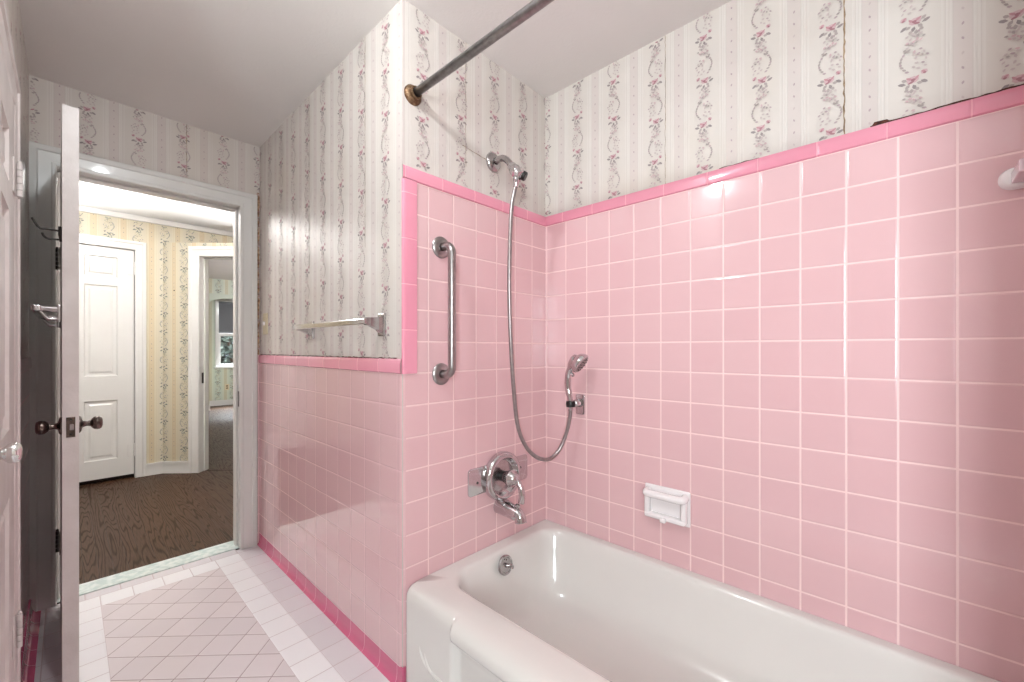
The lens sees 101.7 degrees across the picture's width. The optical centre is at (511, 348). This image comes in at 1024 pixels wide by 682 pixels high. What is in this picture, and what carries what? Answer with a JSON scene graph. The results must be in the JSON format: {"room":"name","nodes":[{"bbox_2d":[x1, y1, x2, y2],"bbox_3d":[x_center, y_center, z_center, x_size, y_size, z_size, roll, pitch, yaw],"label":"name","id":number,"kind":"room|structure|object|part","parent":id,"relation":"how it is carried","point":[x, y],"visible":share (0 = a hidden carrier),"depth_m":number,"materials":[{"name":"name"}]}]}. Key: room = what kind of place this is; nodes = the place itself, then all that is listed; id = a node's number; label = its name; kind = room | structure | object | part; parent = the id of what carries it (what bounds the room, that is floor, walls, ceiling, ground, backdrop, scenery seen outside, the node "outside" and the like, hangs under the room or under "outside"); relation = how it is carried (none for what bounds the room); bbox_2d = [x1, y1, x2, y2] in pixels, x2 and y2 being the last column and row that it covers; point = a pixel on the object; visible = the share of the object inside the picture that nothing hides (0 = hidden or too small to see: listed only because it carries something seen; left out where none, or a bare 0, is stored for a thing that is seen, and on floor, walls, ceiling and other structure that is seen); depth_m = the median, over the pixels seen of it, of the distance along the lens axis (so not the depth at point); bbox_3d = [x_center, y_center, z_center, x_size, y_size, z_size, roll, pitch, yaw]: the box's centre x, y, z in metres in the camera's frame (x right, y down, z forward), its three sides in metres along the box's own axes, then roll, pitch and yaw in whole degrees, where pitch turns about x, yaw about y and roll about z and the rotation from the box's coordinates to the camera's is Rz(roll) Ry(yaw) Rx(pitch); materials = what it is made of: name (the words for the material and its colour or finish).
{"room":"bathroom","nodes":[
{"label":"bathroom","id":0,"kind":"room"},
{"bbox_2d":[5,0,31,651],"bbox_3d":[-1.532,-0.023,1.208,1.863,2.426,0.114,0,0,43],"label":"wall","id":1,"kind":"structure","parent":0,"point":[13,9],"depth_m":1.64,"materials":[{"name":"beige paint"}]},
{"bbox_2d":[0,0,20,681],"bbox_3d":[-1.197,0.186,0.947,0.999,2.009,0.054,0,0,43],"label":"door frame","id":2,"kind":"structure","parent":1,"relation":"attached to","point":[6,43],"depth_m":1.27,"materials":[{"name":"white paint"}]},
{"bbox_2d":[0,44,22,681],"bbox_3d":[-1.190,0.229,0.978,0.836,1.899,0.084,0,0,43],"label":"door","id":3,"kind":"structure","parent":1,"relation":"in","point":[11,452],"depth_m":1.12,"materials":[{"name":"white paint"}]},
{"bbox_3d":[-0.959,0.198,0.784,0.060,0.060,0.049,0,0,43],"label":"handle","id":4,"kind":"part","parent":3,"relation":"part of","materials":[{"name":"clear glass"}]},
{"bbox_3d":[-1.864,0.638,1.585,0.851,1.104,0.003,0,0,43],"label":"tile panel","id":5,"kind":"part","parent":1,"relation":"part of","materials":[{"name":"pink tile"}]},
{"bbox_2d":[21,599,40,681],"bbox_3d":[-1.853,1.156,1.601,0.844,0.069,0.034,0,0,43],"label":"baseboard","id":6,"kind":"structure","parent":1,"relation":"attached to","point":[31,634],"depth_m":1.64,"materials":[{"name":"tile"}]},
{"bbox_2d":[29,75,259,542],"bbox_3d":[-1.923,-0.023,2.248,0.145,2.426,1.119,0,0,43],"label":"wall","id":7,"kind":"structure","parent":0,"point":[108,129],"depth_m":2.19,"materials":[{"name":"beige paint"}]},
{"bbox_2d":[30,104,102,681],"bbox_3d":[-1.824,0.167,1.712,0.816,2.014,0.176,0,0,43],"label":"door","id":8,"kind":"structure","parent":7,"relation":"in","point":[70,424],"depth_m":1.44,"materials":[{"name":"white paint"}]},
{"bbox_3d":[-1.605,0.270,1.444,0.062,0.062,0.063,0,0,43],"label":"handle","id":9,"kind":"part","parent":8,"relation":"part of","materials":[{"name":"brown metal"}]},
{"bbox_3d":[-1.526,0.270,1.440,0.002,0.069,0.022,0,0,42],"label":"latch plate","id":10,"kind":"part","parent":8,"relation":"part of","materials":[{"name":"brown metal"}]},
{"bbox_3d":[-1.536,0.270,1.519,0.062,0.062,0.063,0,0,43],"label":"handle","id":11,"kind":"part","parent":8,"relation":"part of","materials":[{"name":"brown metal"}]},
{"bbox_2d":[29,141,256,610],"bbox_3d":[-1.919,0.126,2.257,0.178,2.129,0.919,0,0,43],"label":"door frame","id":12,"kind":"structure","parent":7,"relation":"attached to","point":[44,160],"depth_m":1.98,"materials":[{"name":"white paint"}]},
{"bbox_3d":[-1.862,0.612,2.214,0.006,1.156,0.923,0,0,43],"label":"tile panel","id":13,"kind":"part","parent":7,"relation":"part of","materials":[{"name":"pink tile"}]},
{"bbox_2d":[57,405,238,603],"bbox_3d":[-4.069,1.219,5.547,7.636,0.058,5.290,0,0,43],"label":"floor","id":14,"kind":"structure","parent":0,"point":[129,523],"depth_m":3.02,"materials":[{"name":"brown carpet"}]},
{"bbox_2d":[57,541,238,602],"bbox_3d":[-1.930,1.187,2.266,0.129,0.006,0.767,0,0,43],"label":"threshold","id":15,"kind":"object","parent":14,"relation":"on","point":[102,583],"visible":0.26,"depth_m":2.25,"materials":[{"name":"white stone"}]},
{"bbox_2d":[79,211,232,463],"bbox_3d":[-2.917,-0.092,2.883,2.312,2.564,3.116,0,0,43],"label":"wall","id":16,"kind":"structure","parent":0,"point":[153,235],"depth_m":3.95,"materials":[{"name":"beige paint"}]},
{"bbox_2d":[79,244,134,484],"bbox_3d":[-3.759,0.140,3.581,0.104,2.100,0.789,0,0,43],"label":"door","id":17,"kind":"structure","parent":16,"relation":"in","point":[106,275],"depth_m":3.73,"materials":[{"name":"white paint"}]},
{"bbox_2d":[79,233,145,477],"bbox_3d":[-3.767,0.098,3.588,0.072,2.185,0.927,0,0,43],"label":"door frame","id":18,"kind":"structure","parent":16,"relation":"attached to","point":[139,248],"depth_m":3.87,"materials":[{"name":"white paint"}]},
{"bbox_2d":[79,205,232,236],"bbox_3d":[-3.700,-1.212,3.618,0.025,0.048,2.978,0,0,43],"label":"trim","id":19,"kind":"structure","parent":16,"relation":"attached to","point":[81,208],"depth_m":3.93,"materials":[{"name":"white paint"}]},
{"bbox_2d":[146,461,187,475],"bbox_3d":[-3.278,1.134,3.986,0.346,0.113,0.081,0,0,-16],"label":"baseboard","id":20,"kind":"structure","parent":16,"relation":"attached to","point":[161,467],"depth_m":3.99,"materials":[{"name":"white paint"}]},
{"bbox_2d":[163,242,232,460],"bbox_3d":[-2.680,0.083,4.366,1.374,2.214,0.694,0,0,-2],"label":"wall","id":21,"kind":"structure","parent":0,"point":[175,255],"depth_m":4.00,"materials":[{"name":"beige paint"}]},
{"bbox_2d":[188,246,232,472],"bbox_3d":[-2.633,0.102,4.080,0.948,2.176,0.147,0,0,-2],"label":"door frame","id":22,"kind":"structure","parent":21,"relation":"attached to","point":[199,257],"depth_m":4.00,"materials":[{"name":"white paint"}]},
{"bbox_2d":[34,545,389,681],"bbox_3d":[-0.404,1.219,0.772,4.174,0.058,2.644,0,0,43],"label":"floor","id":23,"kind":"structure","parent":0,"point":[234,615],"depth_m":1.75,"materials":[{"name":"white tile"}]},
{"bbox_2d":[406,519,1000,681],"bbox_3d":[0.470,1.013,1.206,1.598,0.354,0.809,0,0,43],"label":"bathtub","id":24,"kind":"object","parent":23,"relation":"on","point":[548,601],"visible":1,"depth_m":1.44,"materials":[{"name":"white ceramic"}]},
{"bbox_3d":[-0.026,0.888,1.711,0.023,0.078,0.078,0,0,43],"label":"overflow plate","id":25,"kind":"part","parent":24,"relation":"part of","materials":[{"name":"silver metal"}]},
{"bbox_3d":[-0.008,0.891,1.709,0.024,0.029,0.037,0,0,43],"label":"trip lever","id":26,"kind":"part","parent":24,"relation":"part of","materials":[{"name":"silver metal"}]},
{"bbox_2d":[209,278,232,400],"bbox_3d":[-3.908,-0.089,6.594,6.440,2.559,3.220,0,0,43],"label":"wall","id":27,"kind":"structure","parent":0,"point":[218,288],"depth_m":8.69,"materials":[{"name":"beige paint"}]},
{"bbox_2d":[209,399,232,410],"bbox_3d":[-6.077,1.134,8.385,0.670,0.113,2.773,0,0,17],"label":"baseboard","id":28,"kind":"structure","parent":27,"relation":"attached to","point":[229,401],"depth_m":8.78,"materials":[{"name":"white paint"}]},
{"bbox_2d":[214,299,232,368],"bbox_3d":[-5.874,-0.334,9.082,0.098,1.484,1.035,0,0,43],"label":"window","id":29,"kind":"structure","parent":27,"relation":"in","point":[218,335],"depth_m":8.75,"materials":[{"name":"white paint"}]},
{"bbox_2d":[219,302,232,332],"bbox_3d":[-5.879,-0.669,9.088,0.032,0.661,0.862,0,0,43],"label":"roller blind","id":30,"kind":"object","parent":29,"relation":"attached to","point":[225,308],"visible":0.34,"depth_m":8.86,"materials":[{"name":"grey fabric"}]},
{"bbox_2d":[209,260,232,280],"bbox_3d":[-3.908,-1.391,6.594,6.440,0.046,3.220,0,0,43],"label":"ceiling","id":31,"kind":"structure","parent":0,"point":[218,269],"depth_m":7.17,"materials":[{"name":"paint"}]},
{"bbox_2d":[258,0,405,667],"bbox_3d":[-0.959,-0.023,2.051,1.638,2.426,0.087,0,0,43],"label":"wall","id":32,"kind":"structure","parent":0,"point":[333,403],"depth_m":1.78,"materials":[{"name":"pink tile"}]},
{"bbox_2d":[263,313,267,334],"bbox_3d":[-1.469,-0.149,2.473,0.075,0.126,0.015,0,0,43],"label":"light switch","id":33,"kind":"object","parent":32,"relation":"attached to","point":[265,315],"visible":1,"depth_m":2.47,"materials":[{"name":"beige plastic"}]},
{"bbox_2d":[257,534,405,681],"bbox_3d":[-0.967,1.156,2.006,1.596,0.069,0.028,0,0,43],"label":"baseboard","id":34,"kind":"structure","parent":32,"relation":"attached to","point":[372,652],"depth_m":1.79,"materials":[{"name":"tile"}]},
{"bbox_3d":[-0.962,0.607,2.014,1.592,1.039,0.016,0,0,43],"label":"tile panel","id":35,"kind":"part","parent":32,"relation":"part of","materials":[{"name":"pink tile"}]},
{"bbox_2d":[294,313,385,338],"bbox_3d":[-0.749,-0.091,1.751,0.698,0.085,0.083,0,0,43],"label":"towel bar","id":36,"kind":"object","parent":32,"relation":"attached to","point":[378,323],"visible":1,"depth_m":1.56,"materials":[{"name":"silver metal"}]},
{"bbox_3d":[-0.982,-0.091,1.979,0.046,0.085,0.070,0,0,43],"label":"post","id":37,"kind":"part","parent":36,"relation":"part of","materials":[{"name":"silver metal"}]},
{"bbox_3d":[-0.507,-0.091,1.533,0.046,0.085,0.070,0,0,43],"label":"post","id":38,"kind":"part","parent":36,"relation":"part of","materials":[{"name":"silver metal"}]},
{"bbox_2d":[19,0,731,231],"bbox_3d":[-1.296,-1.265,1.434,6.520,0.058,3.081,0,0,43],"label":"ceiling","id":39,"kind":"structure","parent":0,"point":[234,69],"depth_m":1.70,"materials":[{"name":"paint"}]},
{"bbox_2d":[402,0,545,596],"bbox_3d":[-0.107,-0.023,1.816,0.087,2.426,0.897,0,0,43],"label":"wall","id":40,"kind":"structure","parent":0,"point":[455,427],"depth_m":1.68,"materials":[{"name":"pink tile"}]},
{"bbox_2d":[432,236,455,384],"bbox_3d":[-0.241,-0.145,1.559,0.082,0.565,0.083,0,0,43],"label":"grab bar","id":41,"kind":"object","parent":40,"relation":"attached to","point":[441,373],"visible":1,"depth_m":1.53,"materials":[{"name":"metal"}]},
{"bbox_3d":[-0.107,0.294,1.764,0.003,1.792,0.789,0,0,43],"label":"tile panel","id":42,"kind":"part","parent":40,"relation":"part of","materials":[{"name":"pink tile"}]},
{"bbox_2d":[404,0,553,105],"bbox_3d":[0.229,-0.909,0.949,1.608,0.077,0.071,0,0,43],"label":"shower rod","id":43,"kind":"object","parent":40,"relation":"attached to","point":[413,94],"visible":1,"depth_m":1.25,"materials":[{"name":"metal"}]},
{"bbox_2d":[468,451,526,504],"bbox_3d":[-0.006,0.550,1.771,0.135,0.209,0.363,0,0,43],"label":"shower valve","id":44,"kind":"object","parent":40,"relation":"attached to","point":[502,474],"visible":1,"depth_m":1.75,"materials":[{"name":"silver metal"}]},
{"bbox_3d":[-0.043,0.550,1.809,0.008,0.138,0.138,0,0,43],"label":"dial plate","id":45,"kind":"part","parent":44,"relation":"part of","materials":[{"name":"silver metal"}]},
{"bbox_3d":[0.010,0.580,1.759,0.096,0.134,0.074,0,0,43],"label":"handle","id":46,"kind":"part","parent":44,"relation":"part of","materials":[{"name":"silver metal"}]},
{"bbox_2d":[486,152,527,187],"bbox_3d":[-0.018,-0.750,1.731,0.182,0.187,0.083,0,0,43],"label":"pipe","id":47,"kind":"object","parent":40,"relation":"attached to","point":[493,161],"visible":1,"depth_m":1.72,"materials":[{"name":"silver metal"}]},
{"bbox_2d":[507,186,572,460],"bbox_3d":[0.117,-0.087,1.785,0.335,1.162,0.057,0,0,-33],"label":"shower hose","id":48,"kind":"object","parent":47,"relation":"hanging from","point":[511,209],"visible":1,"depth_m":1.70,"materials":[{"name":"metal"}]},
{"bbox_2d":[494,499,526,523],"bbox_3d":[-0.001,0.684,1.766,0.151,0.079,0.071,0,0,43],"label":"tub spout","id":49,"kind":"object","parent":40,"relation":"attached to","point":[506,508],"visible":0.94,"depth_m":1.74,"materials":[{"name":"silver metal"}]},
{"bbox_2d":[545,0,1023,681],"bbox_3d":[0.803,-0.023,1.511,1.677,2.426,0.099,0,0,43],"label":"wall","id":50,"kind":"structure","parent":0,"point":[784,244],"depth_m":1.31,"materials":[{"name":"pink tile"}]},
{"bbox_2d":[566,394,584,414],"bbox_3d":[0.281,0.253,1.874,0.046,0.092,0.099,0,0,43],"label":"holder","id":51,"kind":"object","parent":50,"relation":"attached to","point":[579,402],"visible":0.97,"depth_m":1.89,"materials":[{"name":"silver metal"}]},
{"bbox_2d":[564,354,587,410],"bbox_3d":[0.277,0.147,1.823,0.121,0.255,0.092,0,0,43],"label":"shower","id":52,"kind":"object","parent":51,"relation":"attached to","point":[576,363],"visible":0.98,"depth_m":1.82,"materials":[{"name":"silver metal"}]},
{"bbox_3d":[0.263,0.149,1.833,0.086,0.250,0.060,0,0,43],"label":"handle","id":53,"kind":"part","parent":52,"relation":"part of","materials":[{"name":"silver metal"}]},
{"bbox_3d":[0.295,0.246,1.889,0.039,0.039,0.049,0,0,43],"label":"arm","id":54,"kind":"part","parent":51,"relation":"part of","materials":[{"name":"silver metal"}]},
{"bbox_3d":[0.312,0.253,1.907,0.046,0.092,0.007,0,0,43],"label":"wall plate","id":55,"kind":"part","parent":51,"relation":"part of","materials":[{"name":"silver metal"}]},
{"bbox_2d":[643,483,690,527],"bbox_3d":[0.592,0.607,1.613,0.179,0.133,0.054,0,0,43],"label":"soap dish","id":56,"kind":"object","parent":50,"relation":"attached to","point":[664,504],"visible":1,"depth_m":1.61,"materials":[{"name":"white ceramic"}]},
{"bbox_2d":[644,495,687,526],"bbox_3d":[0.590,0.616,1.612,0.166,0.105,0.047,0,0,43],"label":"tray","id":57,"kind":"object","parent":56,"relation":"on","point":[673,509],"depth_m":1.60,"materials":[{"name":"white ceramic"}]},
{"bbox_2d":[998,158,1023,189],"bbox_3d":[1.224,-0.423,0.979,0.097,0.055,0.115,0,0,43],"label":"post","id":58,"kind":"object","parent":50,"relation":"attached to","point":[1012,178],"visible":1,"depth_m":1.02,"materials":[{"name":"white ceramic"}]},
{"bbox_3d":[1.210,-0.422,0.982,0.032,0.030,0.101,0,0,43],"label":"arm","id":59,"kind":"part","parent":58,"relation":"part of","materials":[{"name":"pink ceramic"}]},
{"label":"outside","id":60,"kind":"structure","parent":0,"visible":0},
{"bbox_3d":[-9.031,2.685,12.403,8.958,0.230,8.050,0,0,43],"label":"ground","id":61,"kind":"structure","parent":60,"visible":0},
{"bbox_2d":[221,336,232,363],"bbox_3d":[-7.290,0.611,10.928,3.138,3.941,3.465,0,0,43],"label":"shrub","id":62,"kind":"object","parent":61,"relation":"on","point":[226,341],"visible":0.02,"depth_m":10.62,"materials":[{"name":"plant"}]}
]}

